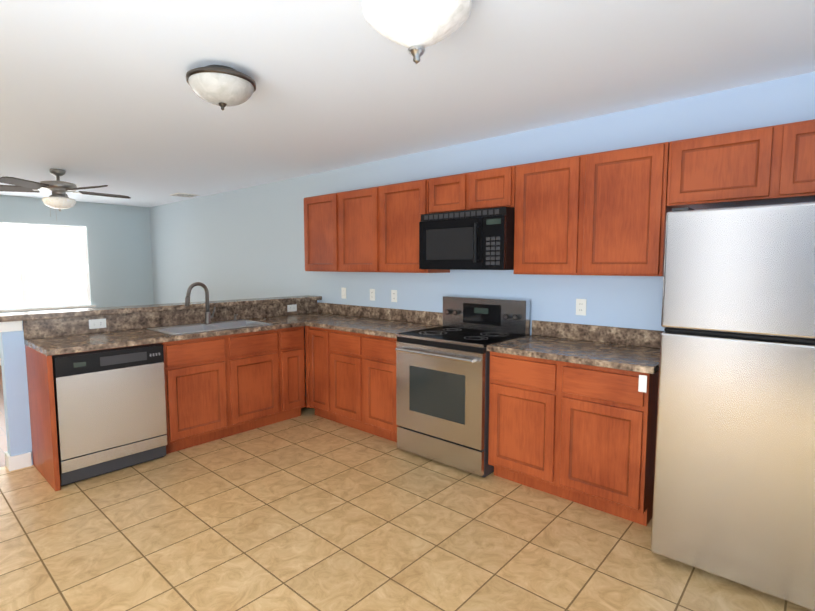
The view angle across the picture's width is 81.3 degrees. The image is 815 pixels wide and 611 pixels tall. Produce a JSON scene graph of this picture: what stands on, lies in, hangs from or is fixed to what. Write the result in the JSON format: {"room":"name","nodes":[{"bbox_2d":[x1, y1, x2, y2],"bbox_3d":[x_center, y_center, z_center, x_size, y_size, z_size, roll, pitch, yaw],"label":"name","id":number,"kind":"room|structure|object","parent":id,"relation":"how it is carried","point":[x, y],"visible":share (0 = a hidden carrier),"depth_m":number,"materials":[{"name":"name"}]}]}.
{"room":"kitchen","nodes":[
{"label":"kitchen","id":0,"kind":"room"},
{"bbox_2d":[0,195,153,357],"bbox_3d":[-6.373,-0.312,6.291,0.100,2.440,5.600,4,7,41],"label":"wall","id":1,"kind":"structure","parent":0,"point":[119,254],"depth_m":7.82,"materials":[{"name":"blue paint"}]},
{"bbox_2d":[0,222,95,311],"bbox_3d":[-5.677,-0.567,7.011,0.135,1.286,1.770,4,7,41],"label":"window","id":2,"kind":"structure","parent":1,"relation":"in","point":[43,265],"depth_m":7.23,"materials":[{"name":"white glass"}]},
{"bbox_2d":[0,365,811,610],"bbox_3d":[-2.606,1.217,3.084,10.150,0.060,5.800,4,7,41],"label":"floor","id":3,"kind":"structure","parent":0,"point":[308,509],"depth_m":2.50,"materials":[{"name":"tile"}]},
{"bbox_2d":[52,343,166,486],"bbox_3d":[-2.227,0.721,3.460,0.606,0.864,0.652,4,7,41],"label":"dishwasher","id":4,"kind":"object","parent":3,"relation":"on","point":[110,406],"visible":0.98,"depth_m":3.23,"materials":[{"name":"grey metal"}]},
{"bbox_2d":[0,300,317,464],"bbox_3d":[-1.942,0.546,4.366,0.120,1.058,2.720,4,7,41],"label":"wall","id":5,"kind":"structure","parent":3,"relation":"on","point":[15,390],"depth_m":3.35,"materials":[{"name":"blue paint"}]},
{"bbox_2d":[0,321,22,331],"bbox_3d":[-1.958,0.072,4.313,0.170,0.103,2.740,4,7,41],"label":"trim","id":6,"kind":"structure","parent":5,"relation":"attached to","point":[9,326],"depth_m":3.29,"materials":[{"name":"white"}]},
{"bbox_2d":[5,451,31,466],"bbox_3d":[-2.004,1.021,4.440,0.014,0.100,2.717,4,7,41],"label":"baseboard","id":7,"kind":"structure","parent":5,"relation":"attached to","point":[19,461],"depth_m":3.38,"materials":[{"name":"white"}]},
{"bbox_2d":[0,295,321,321],"bbox_3d":[-1.962,0.000,4.289,0.260,0.040,2.788,4,7,41],"label":"bar","id":8,"kind":"object","parent":5,"relation":"on","point":[22,316],"visible":1,"depth_m":3.87,"materials":[{"name":"stone"}]},
{"bbox_2d":[241,326,305,424],"bbox_3d":[-1.282,0.619,4.559,0.618,0.880,0.298,4,7,41],"label":"base cabinet","id":9,"kind":"object","parent":3,"relation":"on","point":[272,361],"depth_m":4.21,"materials":[{"name":"brown wood"}]},
{"bbox_2d":[23,300,334,355],"bbox_3d":[-1.610,0.126,4.113,0.660,0.174,2.601,4,7,41],"label":"countertop","id":10,"kind":"structure","parent":9,"relation":"on","point":[54,336],"depth_m":3.76,"materials":[{"name":"stone"}]},
{"bbox_2d":[89,319,105,328],"bbox_3d":[-2.406,0.142,3.685,0.006,0.072,0.115,4,7,41],"label":"electrical outlet","id":11,"kind":"object","parent":10,"relation":"attached to","point":[96,323],"visible":1,"depth_m":3.68,"materials":[{"name":"white plastic"}]},
{"bbox_2d":[147,319,270,334],"bbox_3d":[-1.669,0.264,4.060,0.500,0.180,0.860,4,7,41],"label":"sink basin","id":12,"kind":"object","parent":10,"relation":"in","point":[192,328],"visible":0.31,"depth_m":4.08,"materials":[{"name":"silver metal"}]},
{"bbox_2d":[185,282,237,323],"bbox_3d":[-1.746,-0.028,4.232,0.078,0.370,0.487,4,7,41],"label":"faucet","id":13,"kind":"object","parent":10,"relation":"on","point":[208,316],"visible":1,"depth_m":4.19,"materials":[{"name":"silver metal"}]},
{"bbox_2d":[287,304,296,311],"bbox_3d":[-1.222,0.028,5.022,0.006,0.072,0.115,4,7,41],"label":"electrical outlet","id":14,"kind":"object","parent":10,"relation":"attached to","point":[290,308],"visible":1,"depth_m":5.02,"materials":[{"name":"white plastic"}]},
{"bbox_2d":[305,326,398,441],"bbox_3d":[-0.303,0.640,4.319,1.198,0.880,0.630,4,7,41],"label":"base cabinet","id":15,"kind":"object","parent":3,"relation":"on","point":[350,379],"visible":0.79,"depth_m":4.06,"materials":[{"name":"brown wood"}]},
{"bbox_2d":[307,304,442,337],"bbox_3d":[-0.289,0.128,4.248,1.143,0.148,0.651,4,7,41],"label":"countertop","id":16,"kind":"structure","parent":15,"relation":"on","point":[377,321],"depth_m":4.35,"materials":[{"name":"stone"}]},
{"bbox_2d":[395,296,529,477],"bbox_3d":[0.399,0.551,3.599,0.776,1.180,0.708,4,7,41],"label":"range","id":17,"kind":"object","parent":3,"relation":"on","point":[442,393],"visible":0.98,"depth_m":3.41,"materials":[{"name":"grey metal"}]},
{"bbox_2d":[488,352,658,525],"bbox_3d":[1.105,0.746,3.081,0.975,0.880,0.628,4,7,41],"label":"base cabinet","id":18,"kind":"object","parent":3,"relation":"on","point":[583,434],"visible":0.92,"depth_m":2.78,"materials":[{"name":"brown wood"}]},
{"bbox_2d":[487,320,664,373],"bbox_3d":[1.110,0.233,3.019,1.005,0.148,0.650,4,7,41],"label":"countertop","id":19,"kind":"structure","parent":18,"relation":"on","point":[630,349],"depth_m":3.05,"materials":[{"name":"stone"}]},
{"bbox_2d":[638,375,646,392],"bbox_3d":[1.243,0.413,2.508,0.040,0.090,0.001,4,7,41],"label":"tag","id":20,"kind":"object","parent":18,"relation":"hanging from","point":[642,386],"visible":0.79,"depth_m":2.51,"materials":[{"name":"white plastic"}]},
{"bbox_2d":[651,202,814,610],"bbox_3d":[1.767,0.399,2.289,0.827,1.706,0.805,4,7,41],"label":"fridge","id":21,"kind":"object","parent":3,"relation":"on","point":[734,487],"visible":1,"depth_m":2.05,"materials":[{"name":"grey metal"}]},
{"bbox_2d":[0,0,814,206],"bbox_3d":[-2.606,-1.284,2.870,10.150,0.080,5.800,4,7,41],"label":"ceiling","id":22,"kind":"structure","parent":0,"point":[97,92],"depth_m":2.52,"materials":[{"name":"white paint"}]},
{"bbox_2d":[0,169,130,220],"bbox_3d":[-3.650,-1.159,5.048,1.325,0.537,1.276,4,7,41],"label":"ceiling fan","id":23,"kind":"object","parent":22,"relation":"hanging from","point":[59,198],"visible":1,"depth_m":4.91,"materials":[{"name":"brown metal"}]},
{"bbox_2d":[170,193,198,197],"bbox_3d":[-3.170,-1.567,6.746,0.300,0.013,0.280,4,7,41],"label":"ceiling vent","id":24,"kind":"object","parent":22,"relation":"in","point":[184,195],"visible":1,"depth_m":6.73,"materials":[{"name":"white metal"}]},
{"bbox_2d":[186,65,255,110],"bbox_3d":[-0.961,-1.110,2.458,0.338,0.195,0.338,4,7,41],"label":"ceiling light","id":25,"kind":"object","parent":22,"relation":"attached to","point":[222,86],"visible":1,"depth_m":2.36,"materials":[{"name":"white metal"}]},
{"bbox_2d":[362,0,471,63],"bbox_3d":[0.034,-1.020,1.746,0.400,0.254,0.400,4,7,41],"label":"ceiling light","id":26,"kind":"object","parent":22,"relation":"attached to","point":[416,28],"visible":1,"depth_m":1.67,"materials":[{"name":"white glass"}]},
{"bbox_2d":[150,72,814,334],"bbox_3d":[-0.720,-0.210,5.106,10.150,2.440,0.100,4,7,41],"label":"wall","id":27,"kind":"structure","parent":0,"point":[246,243],"depth_m":4.17,"materials":[{"name":"blue paint"}]},
{"bbox_2d":[304,193,335,271],"bbox_3d":[-0.765,-0.723,4.818,0.545,0.750,0.320,4,7,41],"label":"upper cabinet","id":28,"kind":"object","parent":27,"relation":"attached to","point":[319,211],"depth_m":4.71,"materials":[{"name":"brown wood"}]},
{"bbox_2d":[341,288,345,298],"bbox_3d":[-0.670,-0.131,4.995,0.072,0.115,0.006,4,7,41],"label":"electrical outlet","id":29,"kind":"object","parent":27,"relation":"attached to","point":[343,293],"visible":1,"depth_m":4.99,"materials":[{"name":"white plastic"}]},
{"bbox_2d":[336,186,379,271],"bbox_3d":[-0.355,-0.692,4.458,0.548,0.750,0.320,4,7,41],"label":"upper cabinet","id":30,"kind":"object","parent":27,"relation":"attached to","point":[373,229],"depth_m":4.34,"materials":[{"name":"brown wood"}]},
{"bbox_2d":[370,289,374,300],"bbox_3d":[-0.348,-0.106,4.711,0.072,0.115,0.006,4,7,41],"label":"electrical outlet","id":31,"kind":"object","parent":27,"relation":"attached to","point":[372,294],"visible":1,"depth_m":4.71,"materials":[{"name":"white plastic"}]},
{"bbox_2d":[391,290,396,301],"bbox_3d":[-0.127,-0.090,4.517,0.072,0.115,0.006,4,7,41],"label":"electrical outlet","id":32,"kind":"object","parent":27,"relation":"attached to","point":[393,295],"visible":1,"depth_m":4.51,"materials":[{"name":"white plastic"}]},
{"bbox_2d":[380,179,449,272],"bbox_3d":[0.055,-0.661,4.098,0.545,0.750,0.320,4,7,41],"label":"upper cabinet","id":33,"kind":"object","parent":27,"relation":"attached to","point":[402,205],"depth_m":3.99,"materials":[{"name":"brown wood"}]},
{"bbox_2d":[429,165,515,213],"bbox_3d":[0.548,-0.856,3.644,0.761,0.285,0.320,4,7,41],"label":"upper cabinet","id":34,"kind":"object","parent":27,"relation":"attached to","point":[490,188],"visible":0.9,"depth_m":3.49,"materials":[{"name":"brown wood"}]},
{"bbox_2d":[419,207,514,269],"bbox_3d":[0.500,-0.490,3.620,0.757,0.430,0.466,4,7,41],"label":"microwave","id":35,"kind":"object","parent":34,"relation":"attached to","point":[479,239],"visible":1,"depth_m":3.42,"materials":[{"name":"black plastic"}]},
{"bbox_2d":[576,299,586,315],"bbox_3d":[1.219,0.011,3.333,0.072,0.115,0.006,4,7,41],"label":"electrical outlet","id":36,"kind":"object","parent":27,"relation":"attached to","point":[580,306],"visible":1,"depth_m":3.33,"materials":[{"name":"white plastic"}]},
{"bbox_2d":[513,142,671,275],"bbox_3d":[1.193,-0.576,3.097,0.949,0.750,0.320,4,7,41],"label":"upper cabinet","id":37,"kind":"object","parent":27,"relation":"attached to","point":[602,213],"visible":0.94,"depth_m":2.93,"materials":[{"name":"brown wood"}]},
{"bbox_2d":[667,119,814,209],"bbox_3d":[1.913,-0.718,2.446,0.962,0.355,0.320,4,7,41],"label":"upper cabinet","id":38,"kind":"object","parent":27,"relation":"attached to","point":[771,165],"visible":0.98,"depth_m":2.43,"materials":[{"name":"brown wood"}]}
]}

